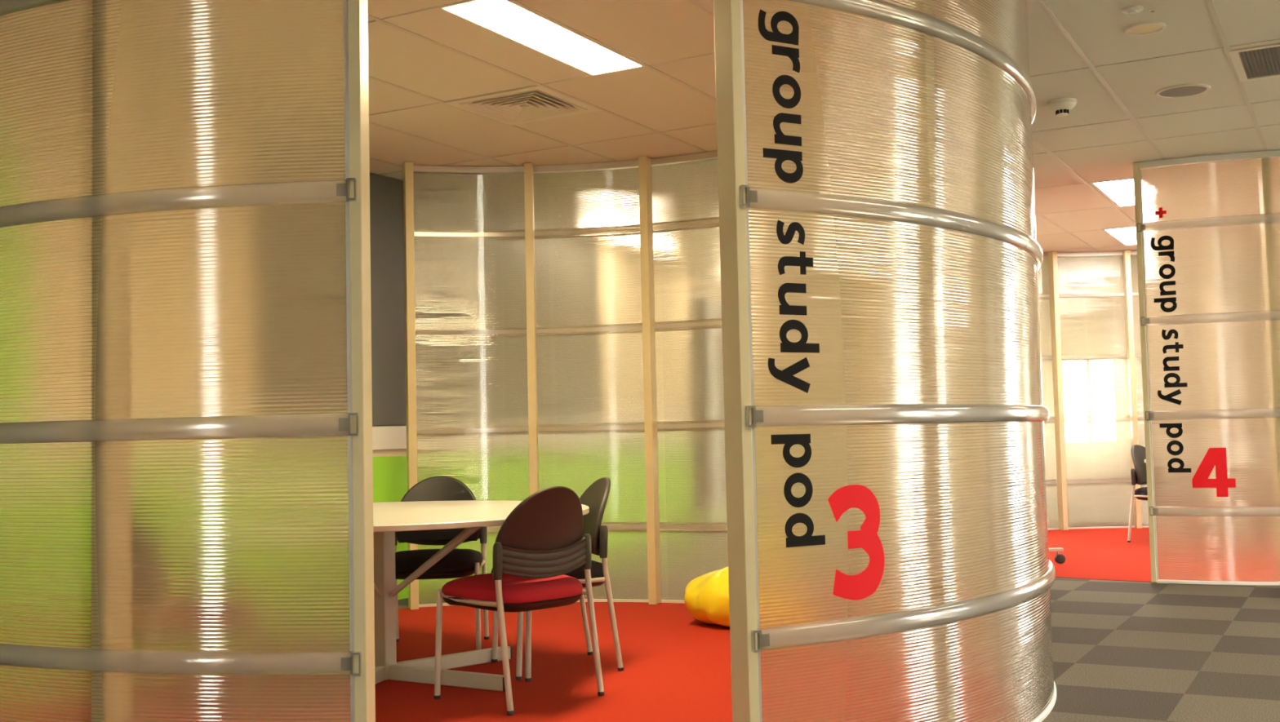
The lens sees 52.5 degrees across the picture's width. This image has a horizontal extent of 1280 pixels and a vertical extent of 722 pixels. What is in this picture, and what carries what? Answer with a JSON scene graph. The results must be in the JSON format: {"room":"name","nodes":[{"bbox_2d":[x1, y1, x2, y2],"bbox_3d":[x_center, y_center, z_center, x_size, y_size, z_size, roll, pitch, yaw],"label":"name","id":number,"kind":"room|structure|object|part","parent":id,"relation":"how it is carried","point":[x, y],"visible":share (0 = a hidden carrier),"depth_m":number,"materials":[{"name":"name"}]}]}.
{"room":"library study area","nodes":[
{"label":"library study area","id":0,"kind":"room"},
{"bbox_2d":[372,173,408,599],"bbox_3d":[-2.230,0.079,7.668,0.180,2.903,17.200,-3,-4,29],"label":"wall","id":1,"kind":"structure","parent":0,"point":[389,466],"depth_m":8.50,"materials":[{"name":"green paint"}]},
{"bbox_2d":[369,173,406,426],"bbox_3d":[-1.282,-0.366,9.193,0.028,1.639,3.850,-3,-4,29],"label":"pinboard","id":2,"kind":"object","parent":1,"relation":"attached to","point":[386,193],"visible":0.02,"depth_m":8.50,"materials":[{"name":"grey fabric"}]},
{"bbox_2d":[372,426,406,450],"bbox_3d":[-2.933,0.402,6.155,0.035,0.150,13.900,-3,-4,29],"label":"trim","id":3,"kind":"structure","parent":1,"relation":"attached to","point":[383,437],"depth_m":8.45,"materials":[{"name":"white"}]},
{"bbox_2d":[367,0,1279,257],"bbox_3d":[1.956,-1.576,5.396,9.890,0.200,17.600,-3,-4,29],"label":"ceiling","id":4,"kind":"structure","parent":0,"point":[422,56],"depth_m":6.63,"materials":[{"name":"tile"}]},
{"bbox_2d":[444,84,600,125],"bbox_3d":[-0.609,-1.388,6.830,0.592,0.106,0.592,-3,-4,29],"label":"ceiling vent","id":5,"kind":"object","parent":4,"relation":"in","point":[534,103],"visible":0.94,"depth_m":6.82,"materials":[{"name":"beige plastic"}]},
{"bbox_2d":[438,0,644,75],"bbox_3d":[-0.394,-1.418,5.678,0.294,0.024,1.194,-3,-4,29],"label":"recessed light","id":6,"kind":"object","parent":4,"relation":"in","point":[509,20],"visible":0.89,"depth_m":5.62,"materials":[{"name":"beige plastic"}]},
{"bbox_2d":[1047,97,1076,116],"bbox_3d":[2.270,-1.358,6.984,0.152,0.080,0.152,-1,-3,0],"label":"smoke detector","id":7,"kind":"object","parent":4,"relation":"attached to","point":[1061,106],"visible":1,"depth_m":6.94,"materials":[{"name":"beige plastic"}]},
{"bbox_2d":[1091,177,1134,206],"bbox_3d":[3.675,-1.278,9.814,0.294,0.024,1.206,-3,-4,29],"label":"recessed light","id":8,"kind":"object","parent":4,"relation":"in","point":[1121,192],"visible":0.51,"depth_m":9.68,"materials":[{"name":"beige plastic"}]},
{"bbox_2d":[1102,226,1136,245],"bbox_3d":[4.573,-1.171,12.094,0.294,0.024,1.218,-3,-4,29],"label":"recessed light","id":9,"kind":"object","parent":4,"relation":"in","point":[1126,236],"visible":0.44,"depth_m":11.97,"materials":[{"name":"beige plastic"}]},
{"bbox_2d":[1122,4,1143,15],"bbox_3d":[2.068,-1.466,5.448,0.084,0.026,0.084,-1,-3,0],"label":"sensor","id":10,"kind":"object","parent":4,"relation":"attached to","point":[1131,10],"visible":1,"depth_m":5.43,"materials":[{"name":"beige plastic"}]},
{"bbox_2d":[1124,21,1166,35],"bbox_3d":[2.223,-1.463,5.713,0.170,0.010,0.170,-1,-3,0],"label":"disc","id":11,"kind":"object","parent":4,"relation":"attached to","point":[1150,27],"visible":1,"depth_m":5.70,"materials":[{"name":"beige plastic"}]},
{"bbox_2d":[1155,83,1210,98],"bbox_3d":[2.844,-1.416,6.806,0.270,0.010,0.270,-1,-3,0],"label":"ceiling speaker","id":12,"kind":"object","parent":4,"relation":"attached to","point":[1186,90],"visible":1,"depth_m":6.79,"materials":[{"name":"beige plastic"}]},
{"bbox_2d":[1228,42,1279,82],"bbox_3d":[3.179,-1.482,6.233,0.600,0.054,0.636,-3,-4,29],"label":"ceiling vent","id":13,"kind":"object","parent":4,"relation":"in","point":[1258,62],"visible":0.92,"depth_m":6.30,"materials":[{"name":"beige plastic"}]},
{"bbox_2d":[397,525,1279,721],"bbox_3d":[2.022,1.362,5.232,9.890,0.120,17.600,-3,-4,29],"label":"floor","id":14,"kind":"structure","parent":0,"point":[1124,651],"depth_m":5.94,"materials":[{"name":"grey carpet"}]},
{"bbox_2d":[375,602,732,721],"bbox_3d":[-0.680,1.391,5.790,4.784,0.003,4.784,-1,-3,0],"label":"carpet","id":15,"kind":"object","parent":14,"relation":"on","point":[677,665],"visible":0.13,"depth_m":5.80,"materials":[{"name":"red carpet"}]},
{"bbox_2d":[395,475,488,650],"bbox_3d":[-1.030,1.012,6.520,0.500,0.850,0.536,-1,-3,-2],"label":"chair","id":16,"kind":"object","parent":15,"relation":"on","point":[458,563],"visible":0.6,"depth_m":6.67,"materials":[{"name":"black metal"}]},
{"bbox_3d":[-1.264,1.166,6.705,0.027,0.551,0.095,-1,-3,-2],"label":"leg","id":17,"kind":"part","parent":16,"relation":"part of","materials":[{"name":"beige metal"}]},
{"bbox_3d":[-1.042,0.765,6.728,0.442,0.333,0.149,-1,-3,-2],"label":"backrest","id":18,"kind":"part","parent":16,"relation":"part of","materials":[{"name":"black plastic"}]},
{"bbox_3d":[-1.030,0.990,6.500,0.491,0.093,0.493,-1,-3,-2],"label":"seat","id":19,"kind":"part","parent":16,"relation":"part of","materials":[{"name":"black fabric"}]},
{"bbox_3d":[-0.786,1.194,6.299,0.025,0.426,0.049,0,-3,-14],"label":"leg","id":20,"kind":"part","parent":16,"relation":"part of","materials":[{"name":"beige metal"}]},
{"bbox_3d":[-0.800,1.016,6.506,0.023,0.042,0.378,-1,-3,-2],"label":"rail","id":21,"kind":"part","parent":16,"relation":"part of","materials":[{"name":"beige metal"}]},
{"bbox_3d":[-0.802,1.156,6.719,0.027,0.551,0.095,-1,-3,-2],"label":"leg","id":22,"kind":"part","parent":16,"relation":"part of","materials":[{"name":"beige metal"}]},
{"bbox_2d":[373,500,589,692],"bbox_3d":[-1.127,1.031,5.723,1.820,0.728,1.820,-3,-4,31],"label":"round table","id":23,"kind":"object","parent":15,"relation":"on","point":[388,517],"visible":0.45,"depth_m":5.67,"materials":[{"name":"beige laminate"}]},
{"bbox_2d":[433,486,604,715],"bbox_3d":[-0.496,0.929,5.250,0.500,0.850,0.536,2,-4,-44],"label":"chair","id":24,"kind":"object","parent":15,"relation":"on","point":[540,541],"visible":1,"depth_m":5.09,"materials":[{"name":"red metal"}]},
{"bbox_3d":[-0.810,1.135,5.230,0.049,0.426,0.025,-3,-4,33],"label":"leg","id":25,"kind":"part","parent":24,"relation":"part of","materials":[{"name":"beige metal"}]},
{"bbox_3d":[-0.674,0.935,5.104,0.023,0.042,0.378,2,-4,-44],"label":"rail","id":26,"kind":"part","parent":24,"relation":"part of","materials":[{"name":"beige metal"}]},
{"bbox_3d":[-0.518,1.050,4.938,0.027,0.551,0.095,2,-4,-44],"label":"leg","id":27,"kind":"part","parent":24,"relation":"part of","materials":[{"name":"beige metal"}]},
{"bbox_3d":[-0.511,0.909,5.266,0.491,0.093,0.493,2,-4,-44],"label":"seat","id":28,"kind":"part","parent":24,"relation":"part of","materials":[{"name":"red fabric"}]},
{"bbox_3d":[-0.476,1.146,5.557,0.025,0.426,0.049,1,-4,-32],"label":"leg","id":29,"kind":"part","parent":24,"relation":"part of","materials":[{"name":"beige metal"}]},
{"bbox_3d":[-0.366,0.661,5.126,0.442,0.333,0.149,2,-4,-44],"label":"backrest","id":30,"kind":"part","parent":24,"relation":"part of","materials":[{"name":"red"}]},
{"bbox_3d":[-0.346,0.946,5.424,0.023,0.042,0.378,2,-4,-44],"label":"rail","id":31,"kind":"part","parent":24,"relation":"part of","materials":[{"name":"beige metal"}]},
{"bbox_3d":[-0.188,1.061,5.261,0.027,0.551,0.095,2,-4,-44],"label":"leg","id":32,"kind":"part","parent":24,"relation":"part of","materials":[{"name":"beige metal"}]},
{"bbox_2d":[0,0,1056,721],"bbox_3d":[-0.518,-0.007,5.731,4.392,2.782,4.866,-4,-4,35],"label":"pod","id":33,"kind":"object","parent":15,"relation":"on","point":[802,361],"visible":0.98,"depth_m":3.74,"materials":[{"name":"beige plastic"}]},
{"bbox_3d":[-2.214,-0.995,4.452,0.694,0.060,3.369,2,-4,-45],"label":"rail","id":34,"kind":"part","parent":33,"relation":"part of","materials":[{"name":"silver metal"}]},
{"bbox_3d":[-2.196,-0.683,4.446,0.678,0.620,3.338,2,-4,-45],"label":"panel","id":35,"kind":"part","parent":33,"relation":"part of","materials":[{"name":"clear plastic"}]},
{"bbox_3d":[-2.182,-0.059,4.411,0.678,0.620,3.338,2,-4,-45],"label":"panel","id":36,"kind":"part","parent":33,"relation":"part of","materials":[{"name":"clear plastic"}]},
{"bbox_3d":[-2.200,-0.371,4.418,0.694,0.060,3.369,2,-4,-45],"label":"rail","id":37,"kind":"part","parent":33,"relation":"part of","materials":[{"name":"silver metal"}]},
{"bbox_3d":[-1.950,0.260,4.616,2.376,0.060,2.390,-1,-3,0],"label":"rail","id":38,"kind":"part","parent":33,"relation":"part of","materials":[{"name":"silver metal"}]},
{"bbox_3d":[-2.168,0.565,4.376,0.678,0.620,3.338,2,-4,-45],"label":"panel","id":39,"kind":"part","parent":33,"relation":"part of","materials":[{"name":"clear plastic"}]},
{"bbox_3d":[-2.156,1.100,4.346,0.678,0.442,3.338,2,-4,-45],"label":"panel","id":40,"kind":"part","parent":33,"relation":"part of","materials":[{"name":"clear plastic"}]},
{"bbox_3d":[-2.172,0.876,4.348,0.694,0.060,3.369,2,-4,-45],"label":"rail","id":41,"kind":"part","parent":33,"relation":"part of","materials":[{"name":"silver metal"}]},
{"bbox_3d":[-1.427,0.143,8.091,0.052,2.778,0.100,0,-3,-18],"label":"post","id":42,"kind":"part","parent":33,"relation":"part of","materials":[{"name":"beige wood"}]},
{"bbox_3d":[-0.680,0.133,8.204,0.053,2.778,0.101,-1,-3,0],"label":"post","id":43,"kind":"part","parent":33,"relation":"part of","materials":[{"name":"beige wood"}]},
{"bbox_3d":[0.061,0.109,8.074,0.052,2.778,0.100,-2,-3,19],"label":"post","id":44,"kind":"part","parent":33,"relation":"part of","materials":[{"name":"beige wood"}]},
{"bbox_3d":[0.449,-1.143,6.402,2.270,0.389,4.812,0,-3,-22],"label":"panel","id":45,"kind":"part","parent":33,"relation":"part of","materials":[{"name":"clear plastic"}]},
{"bbox_3d":[0.460,-0.635,6.373,2.270,0.620,4.812,0,-3,-22],"label":"panel","id":46,"kind":"part","parent":33,"relation":"part of","materials":[{"name":"clear plastic"}]},
{"bbox_3d":[0.474,-0.011,6.338,2.270,0.620,4.812,0,-3,-22],"label":"panel","id":47,"kind":"part","parent":33,"relation":"part of","materials":[{"name":"clear plastic"}]},
{"bbox_3d":[0.488,0.613,6.303,2.270,0.620,4.812,0,-3,-22],"label":"panel","id":48,"kind":"part","parent":33,"relation":"part of","materials":[{"name":"clear plastic"}]},
{"bbox_3d":[0.500,1.148,6.274,2.270,0.442,4.812,0,-3,-22],"label":"panel","id":49,"kind":"part","parent":33,"relation":"part of","materials":[{"name":"clear plastic"}]},
{"bbox_3d":[0.116,-0.335,6.000,3.197,0.060,4.638,-1,-3,0],"label":"rail","id":50,"kind":"part","parent":33,"relation":"part of","materials":[{"name":"silver metal"}]},
{"bbox_3d":[0.492,0.301,6.325,2.292,0.060,4.858,0,-3,-22],"label":"rail","id":51,"kind":"part","parent":33,"relation":"part of","materials":[{"name":"silver metal"}]},
{"bbox_3d":[0.506,0.925,6.290,2.292,0.060,4.858,0,-3,-22],"label":"rail","id":52,"kind":"part","parent":33,"relation":"part of","materials":[{"name":"silver metal"}]},
{"bbox_3d":[0.464,-0.947,6.395,2.292,0.060,4.858,0,-3,-22],"label":"rail","id":53,"kind":"part","parent":33,"relation":"part of","materials":[{"name":"silver metal"}]},
{"bbox_2d":[490,477,623,680],"bbox_3d":[-0.392,0.965,5.918,0.536,0.850,0.500,0,-3,-19],"label":"chair","id":54,"kind":"object","parent":15,"relation":"on","point":[595,497],"visible":0.53,"depth_m":5.78,"materials":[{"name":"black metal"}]},
{"bbox_3d":[-0.670,1.178,6.056,0.049,0.426,0.025,-1,-3,-7],"label":"leg","id":55,"kind":"part","parent":54,"relation":"part of","materials":[{"name":"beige metal"}]},
{"bbox_3d":[-0.516,1.150,5.615,0.049,0.426,0.025,1,-4,-31],"label":"leg","id":56,"kind":"part","parent":54,"relation":"part of","materials":[{"name":"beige metal"}]},
{"bbox_3d":[-0.413,0.943,5.913,0.493,0.093,0.491,0,-3,-19],"label":"seat","id":57,"kind":"part","parent":54,"relation":"part of","materials":[{"name":"black fabric"}]},
{"bbox_3d":[-0.276,1.115,6.194,0.095,0.551,0.027,0,-3,-19],"label":"leg","id":58,"kind":"part","parent":54,"relation":"part of","materials":[{"name":"beige metal"}]},
{"bbox_3d":[-0.336,0.961,5.695,0.378,0.042,0.023,0,-3,-19],"label":"rail","id":59,"kind":"part","parent":54,"relation":"part of","materials":[{"name":"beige metal"}]},
{"bbox_3d":[-0.215,0.706,5.997,0.149,0.333,0.442,0,-3,-19],"label":"backrest","id":60,"kind":"part","parent":54,"relation":"part of","materials":[{"name":"grey plastic"}]},
{"bbox_3d":[-0.125,1.087,5.759,0.095,0.551,0.027,0,-3,-19],"label":"leg","id":61,"kind":"part","parent":54,"relation":"part of","materials":[{"name":"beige metal"}]},
{"bbox_2d":[684,567,729,627],"bbox_3d":[0.608,1.249,7.113,0.743,0.371,0.657,-1,-3,-11],"label":"bean bag","id":62,"kind":"object","parent":15,"relation":"on","point":[706,598],"visible":0.28,"depth_m":6.91,"materials":[{"name":"yellow fabric"}]},
{"bbox_2d":[1048,528,1261,582],"bbox_3d":[4.606,1.540,10.585,4.784,0.003,4.784,-1,-3,0],"label":"carpet","id":63,"kind":"object","parent":14,"relation":"on","point":[1106,553],"visible":0.26,"depth_m":10.44,"materials":[{"name":"red carpet"}]},
{"bbox_2d":[1048,547,1065,564],"bbox_3d":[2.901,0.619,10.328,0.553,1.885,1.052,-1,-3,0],"label":"chair leg","id":64,"kind":"object","parent":63,"relation":"on","point":[1059,558],"visible":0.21,"depth_m":9.76,"materials":[{"name":"beige metal"}]},
{"bbox_2d":[1127,444,1147,542],"bbox_3d":[4.603,1.157,11.373,0.500,0.850,0.536,1,-4,-40],"label":"chair","id":65,"kind":"object","parent":63,"relation":"on","point":[1139,477],"visible":0.47,"depth_m":11.37,"materials":[{"name":"grey plastic"}]},
{"bbox_3d":[4.301,1.301,11.369,0.027,0.551,0.095,1,-4,-40],"label":"leg","id":66,"kind":"part","parent":65,"relation":"part of","materials":[{"name":"beige metal"}]},
{"bbox_3d":[4.473,0.910,11.535,0.442,0.333,0.149,1,-4,-40],"label":"backrest","id":67,"kind":"part","parent":65,"relation":"part of","materials":[{"name":"grey plastic"}]},
{"bbox_3d":[4.441,1.161,11.209,0.023,0.042,0.378,1,-4,-40],"label":"rail","id":68,"kind":"part","parent":65,"relation":"part of","materials":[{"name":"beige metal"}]},
{"bbox_3d":[4.616,1.135,11.358,0.491,0.093,0.493,1,-4,-40],"label":"seat","id":69,"kind":"part","parent":65,"relation":"part of","materials":[{"name":"black fabric"}]},
{"bbox_2d":[1037,150,1279,586],"bbox_3d":[4.575,0.154,10.662,4.858,2.782,4.858,-1,-3,0],"label":"pod","id":70,"kind":"object","parent":63,"relation":"on","point":[1171,349],"visible":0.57,"depth_m":8.49,"materials":[{"name":"beige plastic"}]},
{"bbox_3d":[4.173,0.289,12.963,0.052,2.778,0.100,-1,-3,-10],"label":"post","id":71,"kind":"part","parent":70,"relation":"part of","materials":[{"name":"beige wood"}]},
{"bbox_3d":[4.919,0.273,12.974,0.052,2.778,0.100,-2,-3,8],"label":"post","id":72,"kind":"part","parent":70,"relation":"part of","materials":[{"name":"beige wood"}]},
{"bbox_3d":[4.549,-0.994,10.726,4.820,0.389,4.820,-1,-3,0],"label":"panel","id":73,"kind":"part","parent":70,"relation":"part of","materials":[{"name":"clear plastic"}]},
{"bbox_3d":[4.560,-0.485,10.698,4.820,0.620,4.820,-1,-3,0],"label":"panel","id":74,"kind":"part","parent":70,"relation":"part of","materials":[{"name":"clear plastic"}]},
{"bbox_3d":[4.574,0.139,10.663,4.820,0.620,4.820,-1,-3,0],"label":"panel","id":75,"kind":"part","parent":70,"relation":"part of","materials":[{"name":"clear plastic"}]},
{"bbox_3d":[4.588,0.762,10.628,4.820,0.620,4.820,-1,-3,0],"label":"panel","id":76,"kind":"part","parent":70,"relation":"part of","materials":[{"name":"clear plastic"}]},
{"bbox_3d":[4.600,1.298,10.598,4.820,0.442,4.820,-1,-3,0],"label":"panel","id":77,"kind":"part","parent":70,"relation":"part of","materials":[{"name":"clear plastic"}]},
{"bbox_3d":[4.553,-0.797,10.715,4.866,0.060,4.866,-1,-3,0],"label":"rail","id":78,"kind":"part","parent":70,"relation":"part of","materials":[{"name":"silver metal"}]},
{"bbox_3d":[4.567,-0.173,10.681,4.866,0.060,4.866,-1,-3,0],"label":"rail","id":79,"kind":"part","parent":70,"relation":"part of","materials":[{"name":"silver metal"}]},
{"bbox_3d":[4.581,0.451,10.646,4.866,0.060,4.866,-1,-3,0],"label":"rail","id":80,"kind":"part","parent":70,"relation":"part of","materials":[{"name":"silver metal"}]},
{"bbox_3d":[4.595,1.074,10.611,4.866,0.060,4.866,-1,-3,0],"label":"rail","id":81,"kind":"part","parent":70,"relation":"part of","materials":[{"name":"silver metal"}]}
]}

